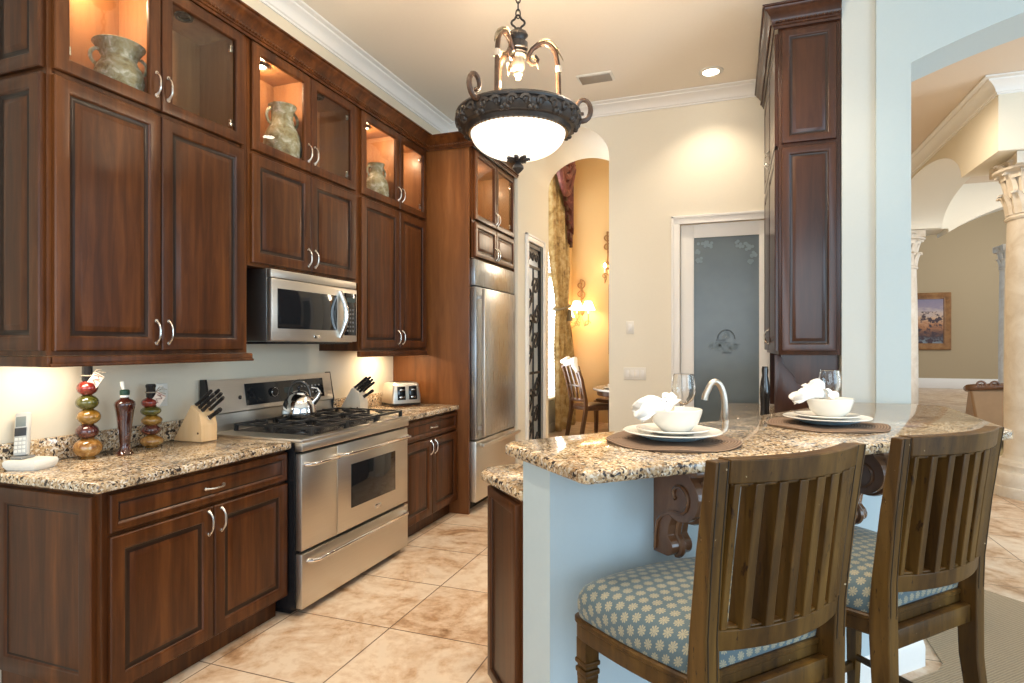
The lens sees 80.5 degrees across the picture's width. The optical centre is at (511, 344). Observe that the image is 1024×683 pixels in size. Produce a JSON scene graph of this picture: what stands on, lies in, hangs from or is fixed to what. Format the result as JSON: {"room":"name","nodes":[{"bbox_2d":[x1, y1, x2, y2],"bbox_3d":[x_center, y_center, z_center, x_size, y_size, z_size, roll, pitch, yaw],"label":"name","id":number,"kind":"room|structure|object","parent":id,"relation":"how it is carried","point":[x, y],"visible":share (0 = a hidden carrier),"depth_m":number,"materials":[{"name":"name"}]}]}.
{"room":"kitchen","nodes":[
{"label":"kitchen","id":0,"kind":"room"},
{"bbox_2d":[0,0,571,682],"bbox_3d":[-1.440,-1.011,4.407,0.150,4.850,14.500,0,0,20],"label":"wall","id":1,"kind":"structure","parent":0,"point":[50,394],"depth_m":3.24,"materials":[{"name":"paint"}]},
{"bbox_2d":[0,419,183,468],"bbox_3d":[-1.908,0.450,2.866,0.021,0.100,1.024,0,0,20],"label":"backsplash","id":2,"kind":"structure","parent":1,"relation":"attached to","point":[59,446],"depth_m":2.69,"materials":[{"name":"stone"}]},
{"bbox_2d":[0,0,253,366],"bbox_3d":[-1.728,-0.795,2.828,0.384,1.761,1.058,0,0,20],"label":"upper cabinet","id":3,"kind":"object","parent":1,"relation":"attached to","point":[123,206],"visible":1,"depth_m":2.60,"materials":[{"name":"brown wood"}]},
{"bbox_2d":[88,34,146,91],"bbox_3d":[-1.759,-1.206,2.709,0.207,0.272,0.207,0,0,12],"label":"clay jar","id":4,"kind":"object","parent":3,"relation":"in","point":[119,59],"visible":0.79,"depth_m":2.64,"materials":[{"name":"ceramic"}]},
{"bbox_2d":[174,11,193,22],"bbox_3d":[-1.646,-1.645,3.035,0.090,0.016,0.090,0,0,20],"label":"puck light","id":5,"kind":"object","parent":3,"relation":"attached to","point":[182,16],"visible":1,"depth_m":3.03,"materials":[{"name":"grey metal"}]},
{"bbox_2d":[191,0,518,178],"bbox_3d":[-0.944,-1.704,4.134,0.501,0.112,4.260,0,0,27],"label":"crown molding","id":6,"kind":"structure","parent":3,"relation":"attached to","point":[236,13],"depth_m":3.79,"materials":[{"name":"brown wood"}]},
{"bbox_2d":[156,383,167,406],"bbox_3d":[-1.818,0.259,3.135,0.008,0.118,0.075,0,0,20],"label":"outlet","id":7,"kind":"object","parent":1,"relation":"attached to","point":[165,385],"visible":0.54,"depth_m":3.15,"materials":[{"name":"white plastic"}]},
{"bbox_2d":[246,36,357,282],"bbox_3d":[-1.379,-1.054,3.786,0.384,1.245,1.030,0,0,20],"label":"upper cabinet","id":8,"kind":"object","parent":1,"relation":"attached to","point":[302,213],"visible":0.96,"depth_m":3.70,"materials":[{"name":"brown wood"}]},
{"bbox_2d":[260,62,268,70],"bbox_3d":[-1.483,-1.645,3.572,0.090,0.016,0.090,0,0,20],"label":"puck light","id":9,"kind":"object","parent":8,"relation":"attached to","point":[263,66],"visible":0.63,"depth_m":3.57,"materials":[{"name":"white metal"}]},
{"bbox_2d":[263,101,300,158],"bbox_3d":[-1.399,-1.260,3.685,0.220,0.382,0.220,0,0,44],"label":"clay jar","id":10,"kind":"object","parent":8,"relation":"in","point":[281,134],"visible":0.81,"depth_m":3.62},
{"bbox_2d":[246,268,356,343],"bbox_3d":[-1.349,-0.216,3.784,0.438,0.420,0.810,0,0,20],"label":"microwave","id":11,"kind":"object","parent":8,"relation":"attached to","point":[283,307],"visible":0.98,"depth_m":3.55,"materials":[{"name":"silver metal"}]},
{"bbox_2d":[317,93,323,100],"bbox_3d":[-1.290,-1.645,4.013,0.090,0.016,0.090,0,0,20],"label":"puck light","id":12,"kind":"object","parent":8,"relation":"attached to","point":[320,97],"visible":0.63,"depth_m":4.02,"materials":[{"name":"brown metal"}]},
{"bbox_2d":[333,392,381,409],"bbox_3d":[-1.192,0.450,4.834,0.021,0.100,0.935,0,0,20],"label":"backsplash","id":13,"kind":"structure","parent":1,"relation":"attached to","point":[374,399],"depth_m":4.93,"materials":[{"name":"stone"}]},
{"bbox_2d":[319,107,427,356],"bbox_3d":[-1.031,-0.795,4.744,0.384,1.761,1.005,0,0,20],"label":"upper cabinet","id":14,"kind":"object","parent":1,"relation":"attached to","point":[391,285],"visible":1,"depth_m":4.66,"materials":[{"name":"brown wood"}]},
{"bbox_2d":[366,162,388,196],"bbox_3d":[-1.050,-1.232,4.675,0.196,0.325,0.196,0,0,44],"label":"clay jar","id":15,"kind":"object","parent":14,"relation":"in","point":[376,181],"visible":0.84,"depth_m":4.62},
{"bbox_2d":[259,0,768,132],"bbox_3d":[-0.639,-2.211,1.387,3.420,0.106,9.170,0,0,20],"label":"trim","id":16,"kind":"structure","parent":1,"relation":"attached to","point":[298,13],"depth_m":5.26,"materials":[{"name":"paint"}]},
{"bbox_2d":[548,251,554,395],"bbox_3d":[0.381,-0.971,9.358,0.109,3.630,3.250,0,0,20],"label":"window","id":17,"kind":"structure","parent":1,"relation":"in","point":[551,301],"depth_m":10.09,"materials":[{"name":"white"}]},
{"bbox_2d":[548,396,554,432],"bbox_3d":[0.433,1.129,9.249,0.060,0.570,4.080,0,0,20],"label":"trim","id":18,"kind":"structure","parent":1,"relation":"attached to","point":[551,404],"depth_m":9.82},
{"bbox_2d":[548,174,575,431],"bbox_3d":[0.855,-0.726,9.968,0.271,4.220,1.548,0,0,24],"label":"curtain","id":19,"kind":"object","parent":1,"relation":"hanging from","point":[558,246],"visible":0.78,"depth_m":9.67,"materials":[{"name":"gold fabric"}]},
{"bbox_2d":[556,161,576,247],"bbox_3d":[0.830,-2.373,9.545,0.165,1.525,1.102,0,0,20],"label":"valance","id":20,"kind":"object","parent":19,"relation":"attached to","point":[565,175],"visible":0.59,"depth_m":9.76,"materials":[{"name":"red fabric"}]},
{"bbox_2d":[302,0,785,120],"bbox_3d":[1.510,-2.316,0.595,8.400,0.100,9.350,0,0,20],"label":"ceiling","id":21,"kind":"structure","parent":0,"point":[433,46],"depth_m":4.49,"materials":[{"name":"paint"}]},
{"bbox_2d":[455,0,592,173],"bbox_3d":[0.008,-1.557,2.981,0.686,1.418,0.624,0,0,-42],"label":"pendant light","id":22,"kind":"object","parent":21,"relation":"hanging from","point":[517,126],"visible":1,"depth_m":2.84,"materials":[{"name":"black"}]},
{"bbox_2d":[576,70,614,84],"bbox_3d":[0.707,-2.255,5.116,0.300,0.022,0.170,0,0,20],"label":"ceiling vent","id":23,"kind":"object","parent":21,"relation":"in","point":[604,76],"visible":1,"depth_m":5.09,"materials":[{"name":"white plastic"}]},
{"bbox_2d":[699,66,722,76],"bbox_3d":[1.647,-2.260,5.009,0.196,0.012,0.196,0,0,20],"label":"recessed light","id":24,"kind":"object","parent":21,"relation":"in","point":[711,71],"visible":1,"depth_m":5.00,"materials":[{"name":"white plastic"}]},
{"bbox_2d":[572,158,608,422],"bbox_3d":[3.460,-1.011,10.420,5.250,4.850,0.150,0,0,20],"label":"wall","id":25,"kind":"structure","parent":0,"point":[591,182],"depth_m":11.06,"materials":[{"name":"paint"}]},
{"bbox_2d":[569,279,594,328],"bbox_3d":[1.194,-0.736,10.933,0.630,0.956,0.425,0,0,20],"label":"wall sconce","id":26,"kind":"object","parent":25,"relation":"attached to","point":[577,305],"visible":0.87,"depth_m":10.85,"materials":[{"name":"gold metal"}]},
{"bbox_2d":[602,231,608,282],"bbox_3d":[1.695,-1.576,10.844,0.163,0.956,0.250,0,0,20],"label":"wall sconce","id":27,"kind":"object","parent":25,"relation":"attached to","point":[606,264],"visible":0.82,"depth_m":10.92,"materials":[{"name":"gold metal"}]},
{"bbox_2d":[163,388,1023,682],"bbox_3d":[7.354,1.470,8.179,14.200,0.129,27.600,0,0,20],"label":"floor","id":28,"kind":"structure","parent":0,"point":[419,614],"depth_m":3.05,"materials":[{"name":"tile"}]},
{"bbox_2d":[0,450,286,682],"bbox_3d":[-1.603,0.977,2.764,0.657,0.874,0.993,0,0,20],"label":"base cabinet","id":29,"kind":"object","parent":28,"relation":"on","point":[141,583],"visible":0.99,"depth_m":2.38,"materials":[{"name":"brown wood"}]},
{"bbox_2d":[0,419,290,493],"bbox_3d":[-1.615,0.469,2.760,0.645,0.138,1.024,0,0,20],"label":"countertop","id":30,"kind":"structure","parent":29,"relation":"on","point":[107,472],"depth_m":2.60,"materials":[{"name":"stone"}]},
{"bbox_2d":[2,455,58,470],"bbox_3d":[-1.945,0.475,2.452,0.151,0.049,0.126,0,0,6],"label":"cradle","id":31,"kind":"object","parent":30,"relation":"on","point":[28,462],"visible":0.9,"depth_m":2.41,"materials":[{"name":"white plastic"}]},
{"bbox_2d":[13,412,31,455],"bbox_3d":[-2.002,0.364,2.476,0.054,0.178,0.078,0,0,-29],"label":"handset","id":32,"kind":"object","parent":31,"relation":"on","point":[23,420],"visible":1,"depth_m":2.46,"materials":[{"name":"white plastic"}]},
{"bbox_2d":[72,366,105,458],"bbox_3d":[-1.876,0.287,2.676,0.113,0.425,0.113,0,0,40],"label":"bottle","id":33,"kind":"object","parent":30,"relation":"on","point":[87,446],"visible":0.94,"depth_m":2.65,"materials":[{"name":"glass"}]},
{"bbox_2d":[114,381,135,455],"bbox_3d":[-1.762,0.333,2.753,0.080,0.333,0.080,0,0,42],"label":"bottle","id":34,"kind":"object","parent":30,"relation":"on","point":[124,407],"visible":1,"depth_m":2.73,"materials":[{"name":"brown glass"}]},
{"bbox_2d":[139,384,166,447],"bbox_3d":[-1.769,0.345,2.972,0.105,0.308,0.105,0,0,38],"label":"bottle","id":35,"kind":"object","parent":30,"relation":"on","point":[150,410],"visible":1,"depth_m":2.94,"materials":[{"name":"glass"}]},
{"bbox_2d":[174,404,216,441],"bbox_3d":[-1.665,0.406,3.180,0.194,0.187,0.101,0,0,20],"label":"knife block","id":36,"kind":"object","parent":30,"relation":"on","point":[195,427],"visible":0.89,"depth_m":3.13,"materials":[{"name":"brown wood"}]},
{"bbox_2d":[194,389,212,406],"bbox_3d":[-1.595,0.275,3.130,0.115,0.092,0.020,0,0,20],"label":"kitchen knife","id":37,"kind":"object","parent":36,"relation":"in","point":[209,392],"visible":1,"depth_m":3.12,"materials":[{"name":"black plastic"}]},
{"bbox_2d":[197,393,215,409],"bbox_3d":[-1.577,0.290,3.123,0.112,0.090,0.020,0,0,20],"label":"kitchen knife","id":38,"kind":"object","parent":36,"relation":"in","point":[212,395],"visible":1,"depth_m":3.12,"materials":[{"name":"black plastic"}]},
{"bbox_2d":[200,397,217,412],"bbox_3d":[-1.560,0.308,3.117,0.104,0.084,0.020,0,0,20],"label":"kitchen knife","id":39,"kind":"object","parent":36,"relation":"in","point":[214,399],"visible":1,"depth_m":3.11,"materials":[{"name":"black plastic"}]},
{"bbox_2d":[206,407,221,419],"bbox_3d":[-1.541,0.357,3.135,0.096,0.070,0.020,0,0,20],"label":"kitchen knife","id":40,"kind":"object","parent":36,"relation":"in","point":[209,417],"visible":1,"depth_m":3.13,"materials":[{"name":"black plastic"}]},
{"bbox_2d":[208,396,224,411],"bbox_3d":[-1.544,0.308,3.162,0.104,0.084,0.020,0,0,20],"label":"kitchen knife","id":41,"kind":"object","parent":36,"relation":"in","point":[221,399],"visible":1,"depth_m":3.15,"materials":[{"name":"black plastic"}]},
{"bbox_2d":[200,372,411,613],"bbox_3d":[-1.193,0.803,3.744,0.740,1.222,1.106,0,0,20],"label":"range","id":42,"kind":"object","parent":28,"relation":"on","point":[347,512],"visible":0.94,"depth_m":3.50,"materials":[{"name":"silver metal"}]},
{"bbox_2d":[284,387,292,392],"bbox_3d":[-1.452,0.290,3.935,0.006,0.033,0.080,0,0,20],"label":"clock","id":43,"kind":"object","parent":42,"relation":"on","point":[285,388],"depth_m":3.92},
{"bbox_2d":[281,379,321,417],"bbox_3d":[-1.319,0.326,3.752,0.207,0.228,0.207,0,0,42],"label":"kettle","id":44,"kind":"object","parent":42,"relation":"on","point":[299,404],"visible":1,"depth_m":3.69,"materials":[{"name":"metal"}]},
{"bbox_2d":[217,414,408,451],"bbox_3d":[-1.189,0.520,3.740,0.627,0.063,1.094,0,0,20],"label":"cooktop","id":45,"kind":"object","parent":42,"relation":"in","point":[302,440],"depth_m":3.45,"materials":[{"name":"metal"}]},
{"bbox_2d":[404,410,456,536],"bbox_3d":[-0.889,0.977,4.726,0.657,0.874,0.945,0,0,20],"label":"base cabinet","id":46,"kind":"object","parent":28,"relation":"on","point":[432,446],"visible":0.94,"depth_m":4.64,"materials":[{"name":"brown wood"}]},
{"bbox_2d":[333,392,458,420],"bbox_3d":[-0.900,0.469,4.728,0.645,0.138,0.935,0,0,20],"label":"countertop","id":47,"kind":"structure","parent":46,"relation":"on","point":[413,412],"depth_m":4.76,"materials":[{"name":"stone"}]},
{"bbox_2d":[339,387,367,413],"bbox_3d":[-1.173,0.406,4.459,0.194,0.187,0.101,0,0,20],"label":"knife block","id":48,"kind":"object","parent":47,"relation":"on","point":[354,399],"visible":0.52,"depth_m":4.41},
{"bbox_2d":[354,376,367,388],"bbox_3d":[-1.103,0.275,4.409,0.115,0.092,0.020,0,0,20],"label":"kitchen knife","id":49,"kind":"object","parent":48,"relation":"in","point":[366,377],"visible":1,"depth_m":4.40,"materials":[{"name":"black plastic"}]},
{"bbox_2d":[356,379,369,390],"bbox_3d":[-1.085,0.290,4.402,0.112,0.090,0.020,0,0,20],"label":"kitchen knife","id":50,"kind":"object","parent":48,"relation":"in","point":[367,380],"visible":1,"depth_m":4.39,"materials":[{"name":"black plastic"}]},
{"bbox_2d":[358,382,370,392],"bbox_3d":[-1.069,0.308,4.396,0.104,0.084,0.020,0,0,20],"label":"kitchen knife","id":51,"kind":"object","parent":48,"relation":"in","point":[368,383],"visible":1,"depth_m":4.39,"materials":[{"name":"black plastic"}]},
{"bbox_2d":[362,389,373,398],"bbox_3d":[-1.049,0.357,4.414,0.096,0.070,0.020,0,0,20],"label":"kitchen knife","id":52,"kind":"object","parent":48,"relation":"in","point":[372,390],"visible":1,"depth_m":4.41,"materials":[{"name":"black plastic"}]},
{"bbox_2d":[382,381,420,405],"bbox_3d":[-0.910,0.398,4.992,0.264,0.189,0.242,0,0,-37],"label":"toaster","id":53,"kind":"object","parent":47,"relation":"on","point":[397,393],"visible":1,"depth_m":4.91,"materials":[{"name":"silver metal"}]},
{"bbox_2d":[393,146,513,514],"bbox_3d":[-0.488,-0.131,5.643,0.790,3.090,1.050,0,0,20],"label":"refrigerator surround","id":54,"kind":"object","parent":28,"relation":"on","point":[470,197],"visible":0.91,"depth_m":5.12,"materials":[{"name":"brown wood"}]},
{"bbox_2d":[470,259,520,508],"bbox_3d":[-0.452,0.344,5.631,0.810,2.140,0.975,0,0,20],"label":"refrigerator","id":55,"kind":"object","parent":28,"relation":"on","point":[492,304],"visible":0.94,"depth_m":5.36,"materials":[{"name":"silver metal"}]},
{"bbox_2d":[488,485,522,682],"bbox_3d":[1.380,0.977,3.472,1.223,0.875,3.831,0,0,34],"label":"base cabinet","id":56,"kind":"object","parent":28,"relation":"on","point":[505,512],"visible":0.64,"depth_m":2.22,"materials":[{"name":"brown wood"}]},
{"bbox_2d":[481,403,773,500],"bbox_3d":[1.365,0.519,3.481,1.277,0.038,3.832,0,0,35],"label":"countertop","id":57,"kind":"structure","parent":56,"relation":"on","point":[507,478],"depth_m":2.39,"materials":[{"name":"stone"}]},
{"bbox_2d":[701,379,738,419],"bbox_3d":[1.105,0.339,3.208,0.203,0.322,0.056,0,0,0],"label":"faucet","id":58,"kind":"object","parent":57,"relation":"on","point":[705,395],"visible":0.7,"depth_m":3.19,"materials":[{"name":"metal"}]},
{"bbox_2d":[760,366,769,414],"bbox_3d":[1.645,0.320,3.937,0.072,0.360,0.072,0,0,20],"label":"wine bottle","id":59,"kind":"object","parent":57,"relation":"on","point":[764,384],"visible":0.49,"depth_m":3.92,"materials":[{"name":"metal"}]},
{"bbox_2d":[754,0,841,412],"bbox_3d":[2.040,-0.824,4.422,0.450,2.643,1.455,0,0,20],"label":"upper cabinet","id":60,"kind":"object","parent":57,"relation":"on","point":[802,160],"visible":0.91,"depth_m":3.80,"materials":[{"name":"brown wood"}]},
{"bbox_2d":[561,363,608,435],"bbox_3d":[1.150,0.821,9.355,0.676,1.186,0.502,0,0,-24],"label":"dining chair","id":61,"kind":"object","parent":28,"relation":"on","point":[583,404],"visible":0.82,"depth_m":9.28,"materials":[{"name":"brown wood"}]},
{"bbox_2d":[560,356,578,372],"bbox_3d":[0.874,0.292,9.194,0.188,0.243,0.501,0,0,-24],"label":"napkin","id":62,"kind":"object","parent":61,"relation":"on","point":[568,360],"depth_m":9.11,"materials":[{"name":"white fabric"}]},
{"bbox_2d":[593,385,608,397],"bbox_3d":[2.159,1.039,9.345,1.820,0.750,1.820,0,0,20],"label":"dining table","id":63,"kind":"object","parent":28,"relation":"on","point":[601,391],"visible":0.09,"depth_m":9.12,"materials":[{"name":"brown wood"}]},
{"bbox_2d":[594,397,608,403],"bbox_3d":[1.808,0.821,10.422,0.676,1.186,0.502,0,0,-41],"label":"dining chair","id":64,"kind":"object","parent":28,"relation":"on","point":[601,399],"visible":0.09,"depth_m":10.25,"materials":[{"name":"brown wood"}]},
{"bbox_2d":[575,442,865,682],"bbox_3d":[0.563,0.828,1.661,0.613,1.153,0.620,0,0,-28],"label":"bar stool","id":65,"kind":"object","parent":28,"relation":"on","point":[775,612],"visible":1,"depth_m":1.44,"materials":[{"name":"brown wood"}]},
{"bbox_2d":[578,557,816,673],"bbox_3d":[0.526,0.722,1.722,0.589,0.112,0.455,0,0,-28],"label":"cushion","id":66,"kind":"object","parent":65,"relation":"on","point":[644,612],"depth_m":1.58,"materials":[{"name":"fabric"}]},
{"bbox_2d":[911,229,925,403],"bbox_3d":[6.108,-0.173,9.611,0.824,3.175,0.824,0,0,20],"label":"column","id":67,"kind":"structure","parent":28,"relation":"on","point":[917,236],"depth_m":9.35,"materials":[{"name":"stone"}]},
{"bbox_2d":[845,426,1003,682],"bbox_3d":[1.183,0.828,1.989,0.613,1.153,0.620,0,0,-27],"label":"bar stool","id":68,"kind":"object","parent":28,"relation":"on","point":[920,576],"visible":0.77,"depth_m":1.74,"materials":[{"name":"brown wood"}]},
{"bbox_2d":[846,526,957,612],"bbox_3d":[1.147,0.722,2.050,0.589,0.112,0.455,0,0,-27],"label":"cushion","id":69,"kind":"object","parent":68,"relation":"on","point":[861,592],"depth_m":1.83,"materials":[{"name":"fabric"}]},
{"bbox_2d":[993,244,1005,382],"bbox_3d":[8.943,-0.183,10.794,0.596,3.195,0.596,0,0,20],"label":"column","id":70,"kind":"structure","parent":28,"relation":"on","point":[1000,250],"depth_m":10.80,"materials":[{"name":"stone"}]},
{"bbox_2d":[1000,440,1003,455],"bbox_3d":[8.104,1.406,8.412,3.150,0.014,4.150,0,0,20],"label":"area rug","id":71,"kind":"object","parent":28,"relation":"on","point":[1002,445],"visible":0.02,"depth_m":8.18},
{"bbox_2d":[963,380,1003,426],"bbox_3d":[7.331,0.926,8.233,2.204,0.944,1.015,0,0,20],"label":"sofa","id":72,"kind":"object","parent":71,"relation":"on","point":[985,401],"visible":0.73,"depth_m":8.12,"materials":[{"name":"fabric"}]},
{"bbox_2d":[989,151,1023,500],"bbox_3d":[4.987,-0.173,5.678,0.824,3.175,0.824,0,0,20],"label":"column","id":73,"kind":"structure","parent":28,"relation":"on","point":[1009,483],"depth_m":5.65,"materials":[{"name":"stone"}]},
{"bbox_2d":[476,97,765,463],"bbox_3d":[1.151,-1.011,6.189,3.700,4.850,1.080,0,0,20],"label":"wall","id":74,"kind":"structure","parent":0,"point":[707,158],"depth_m":5.59,"materials":[{"name":"beige paint"}]},
{"bbox_2d":[529,243,540,439],"bbox_3d":[0.229,0.159,6.546,0.030,2.470,0.490,0,0,20],"label":"iron gate","id":75,"kind":"object","parent":74,"relation":"attached to","point":[532,256],"visible":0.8,"depth_m":6.61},
{"bbox_2d":[525,232,545,439],"bbox_3d":[0.259,0.126,6.535,0.028,2.576,0.652,0,0,20],"label":"trim","id":76,"kind":"structure","parent":74,"relation":"attached to","point":[529,237],"depth_m":6.41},
{"bbox_2d":[626,321,633,333],"bbox_3d":[1.098,-0.163,5.629,0.072,0.118,0.009,0,0,20],"label":"wall control","id":77,"kind":"object","parent":74,"relation":"attached to","point":[629,324],"visible":1,"depth_m":5.62,"materials":[{"name":"white plastic"}]},
{"bbox_2d":[624,367,645,379],"bbox_3d":[1.141,0.265,5.613,0.193,0.114,0.009,0,0,20],"label":"light switch","id":78,"kind":"object","parent":74,"relation":"attached to","point":[630,373],"visible":1,"depth_m":5.61,"materials":[{"name":"white plastic"}]},
{"bbox_2d":[671,210,763,405],"bbox_3d":[1.885,0.124,5.333,0.934,2.579,0.028,0,0,20],"label":"trim","id":79,"kind":"structure","parent":74,"relation":"attached to","point":[676,221],"depth_m":5.47,"materials":[{"name":"paint"}]},
{"bbox_2d":[681,220,769,422],"bbox_3d":[1.904,0.168,5.386,0.777,2.508,0.045,0,0,20],"label":"door","id":80,"kind":"structure","parent":74,"relation":"in","point":[722,264],"depth_m":5.39,"materials":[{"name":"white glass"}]},
{"bbox_2d":[523,461,881,682],"bbox_3d":[1.249,0.900,2.638,2.702,1.028,0.665,0,0,-40],"label":"wall","id":81,"kind":"structure","parent":0,"point":[576,535],"depth_m":1.96,"materials":[{"name":"paint"}]},
{"bbox_2d":[653,472,703,557],"bbox_3d":[0.567,0.546,1.964,0.112,0.319,0.231,0,0,-25],"label":"corbel","id":82,"kind":"object","parent":81,"relation":"attached to","point":[677,498],"visible":0.79,"depth_m":1.98,"materials":[{"name":"brown wood"}]},
{"bbox_2d":[505,402,1012,484],"bbox_3d":[1.336,0.366,2.561,2.906,0.038,0.993,0,0,-37],"label":"countertop","id":83,"kind":"structure","parent":81,"relation":"on","point":[587,459],"depth_m":2.12,"materials":[{"name":"stone"}]},
{"bbox_2d":[606,431,742,452],"bbox_3d":[0.575,0.340,2.169,0.472,0.014,0.472,0,0,20],"label":"placemat","id":84,"kind":"object","parent":83,"relation":"on","point":[721,443],"visible":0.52,"depth_m":2.06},
{"bbox_2d":[638,435,708,441],"bbox_3d":[0.575,0.325,2.169,0.260,0.014,0.260,0,0,20],"label":"charger","id":85,"kind":"object","parent":84,"relation":"on","point":[645,437],"visible":0.34,"depth_m":2.06,"materials":[{"name":"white ceramic"}]},
{"bbox_2d":[623,424,722,438],"bbox_3d":[0.575,0.314,2.169,0.346,0.020,0.346,0,0,20],"label":"dinner plate","id":86,"kind":"object","parent":85,"relation":"on","point":[632,429],"visible":0.5,"depth_m":2.12,"materials":[{"name":"white ceramic"}]},
{"bbox_2d":[636,423,709,435],"bbox_3d":[0.575,0.305,2.169,0.257,0.020,0.257,0,0,20],"label":"salad plate","id":87,"kind":"object","parent":86,"relation":"on","point":[649,427],"visible":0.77,"depth_m":2.15,"materials":[{"name":"white ceramic"}]},
{"bbox_2d":[652,406,702,431],"bbox_3d":[0.585,0.267,2.160,0.184,0.080,0.184,0,0,20],"label":"bowl","id":88,"kind":"object","parent":87,"relation":"on","point":[682,419],"visible":0.85,"depth_m":2.10,"materials":[{"name":"white ceramic"}]},
{"bbox_2d":[631,392,680,422],"bbox_3d":[0.510,0.223,2.192,0.193,0.107,0.126,0,0,-31],"label":"napkin","id":89,"kind":"object","parent":88,"relation":"in","point":[644,408],"visible":0.91,"depth_m":2.15,"materials":[{"name":"white fabric"}]},
{"bbox_2d":[661,397,674,410],"bbox_3d":[0.557,0.218,2.171,0.066,0.066,0.012,0,0,-16],"label":"napkin ring","id":90,"kind":"object","parent":89,"relation":"attached to","point":[665,399],"visible":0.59,"depth_m":2.17,"materials":[{"name":"ceramic"}]},
{"bbox_2d":[671,374,695,406],"bbox_3d":[0.713,0.234,2.513,0.099,0.226,0.099,0,0,20],"label":"wine glass","id":91,"kind":"object","parent":83,"relation":"on","point":[683,386],"visible":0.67,"depth_m":2.48,"materials":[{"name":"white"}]},
{"bbox_2d":[767,417,890,433],"bbox_3d":[1.349,0.340,2.595,0.472,0.014,0.472,0,0,20],"label":"placemat","id":92,"kind":"object","parent":83,"relation":"on","point":[782,422],"visible":0.7,"depth_m":2.49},
{"bbox_2d":[793,418,859,425],"bbox_3d":[1.349,0.325,2.595,0.260,0.014,0.260,0,0,20],"label":"charger","id":93,"kind":"object","parent":92,"relation":"on","point":[802,421],"visible":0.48,"depth_m":2.49,"materials":[{"name":"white ceramic"}]},
{"bbox_2d":[782,412,872,422],"bbox_3d":[1.349,0.314,2.595,0.346,0.020,0.346,0,0,20],"label":"dinner plate","id":94,"kind":"object","parent":93,"relation":"on","point":[862,418],"visible":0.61,"depth_m":2.54,"materials":[{"name":"white ceramic"}]},
{"bbox_2d":[794,411,860,420],"bbox_3d":[1.349,0.305,2.595,0.257,0.020,0.257,0,0,20],"label":"salad plate","id":95,"kind":"object","parent":94,"relation":"on","point":[809,414],"visible":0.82,"depth_m":2.55,"materials":[{"name":"white ceramic"}]},
{"bbox_2d":[806,397,854,416],"bbox_3d":[1.359,0.267,2.586,0.184,0.080,0.184,0,0,20],"label":"bowl","id":96,"kind":"object","parent":95,"relation":"on","point":[841,406],"visible":0.82,"depth_m":2.52,"materials":[{"name":"white ceramic"}]},
{"bbox_2d":[789,379,838,404],"bbox_3d":[1.301,0.201,2.616,0.230,0.112,0.098,0,0,-21],"label":"napkin","id":97,"kind":"object","parent":96,"relation":"in","point":[814,389],"visible":0.94,"depth_m":2.58,"materials":[{"name":"white fabric"}]},
{"bbox_2d":[820,388,829,399],"bbox_3d":[1.331,0.218,2.598,0.012,0.066,0.066,0,0,-43],"label":"napkin ring","id":98,"kind":"object","parent":97,"relation":"attached to","point":[826,393],"visible":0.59,"depth_m":2.58,"materials":[{"name":"ceramic"}]},
{"bbox_2d":[818,370,840,391],"bbox_3d":[1.527,0.234,2.908,0.099,0.226,0.099,0,0,20],"label":"wine glass","id":99,"kind":"object","parent":83,"relation":"on","point":[831,378],"visible":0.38,"depth_m":2.87,"materials":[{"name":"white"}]},
{"bbox_2d":[855,453,888,524],"bbox_3d":[1.364,0.546,2.336,0.112,0.319,0.231,0,0,-25],"label":"corbel","id":100,"kind":"object","parent":81,"relation":"attached to","point":[875,465],"visible":0.33,"depth_m":2.27,"materials":[{"name":"brown wood"}]},
{"bbox_2d":[845,640,924,682],"bbox_3d":[1.256,1.354,2.606,2.720,0.120,0.584,0,0,-37],"label":"baseboard","id":101,"kind":"structure","parent":81,"relation":"attached to","point":[912,656],"depth_m":2.61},
{"bbox_2d":[838,0,874,402],"bbox_3d":[2.369,-0.426,4.390,0.180,3.680,1.470,0,0,20],"label":"wall","id":102,"kind":"structure","parent":0,"point":[856,361],"depth_m":3.70,"materials":[{"name":"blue paint"}]},
{"bbox_2d":[875,0,1023,403],"bbox_3d":[4.427,-0.551,3.056,4.600,3.930,0.430,0,0,20],"label":"wall","id":103,"kind":"structure","parent":0,"point":[915,39],"depth_m":3.60,"materials":[{"name":"paint"}]},
{"bbox_2d":[917,209,1006,378],"bbox_3d":[12.420,-1.486,20.356,13.000,5.800,0.150,0,0,20],"label":"wall","id":104,"kind":"structure","parent":0,"point":[961,262],"depth_m":19.46,"materials":[{"name":"beige paint"}]},
{"bbox_2d":[917,292,950,349],"bbox_3d":[13.226,-0.776,19.938,2.100,1.860,0.075,0,0,20],"label":"painting","id":105,"kind":"object","parent":104,"relation":"attached to","point":[934,309],"visible":0.37,"depth_m":19.73,"materials":[{"name":"fabric"}]},
{"bbox_2d":[918,378,997,388],"bbox_3d":[12.388,1.249,20.267,13.000,0.330,0.040,0,0,20],"label":"baseboard","id":106,"kind":"structure","parent":104,"relation":"attached to","point":[945,383],"depth_m":19.62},
{"bbox_2d":[926,181,1002,237],"bbox_3d":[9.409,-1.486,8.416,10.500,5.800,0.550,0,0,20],"label":"beam","id":107,"kind":"structure","parent":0,"point":[972,201],"depth_m":9.06,"materials":[{"name":"beige paint"}]},
{"bbox_2d":[911,92,1023,235],"bbox_3d":[5.574,-2.091,7.645,0.700,0.650,4.820,0,0,20],"label":"wall","id":108,"kind":"structure","parent":0,"point":[995,134],"depth_m":6.27,"materials":[{"name":"beige paint"}]},
{"bbox_2d":[911,36,1023,183],"bbox_3d":[7.367,-2.466,5.727,8.500,0.100,7.000,0,0,20],"label":"ceiling","id":109,"kind":"structure","parent":0,"point":[934,95],"depth_m":5.61,"materials":[{"name":"paint"}]},
{"bbox_2d":[911,70,1023,175],"bbox_3d":[6.867,-2.345,6.672,4.086,0.138,4.166,0,0,20],"label":"trim","id":110,"kind":"structure","parent":109,"relation":"attached to","point":[991,86],"depth_m":6.04,"materials":[{"name":"paint"}]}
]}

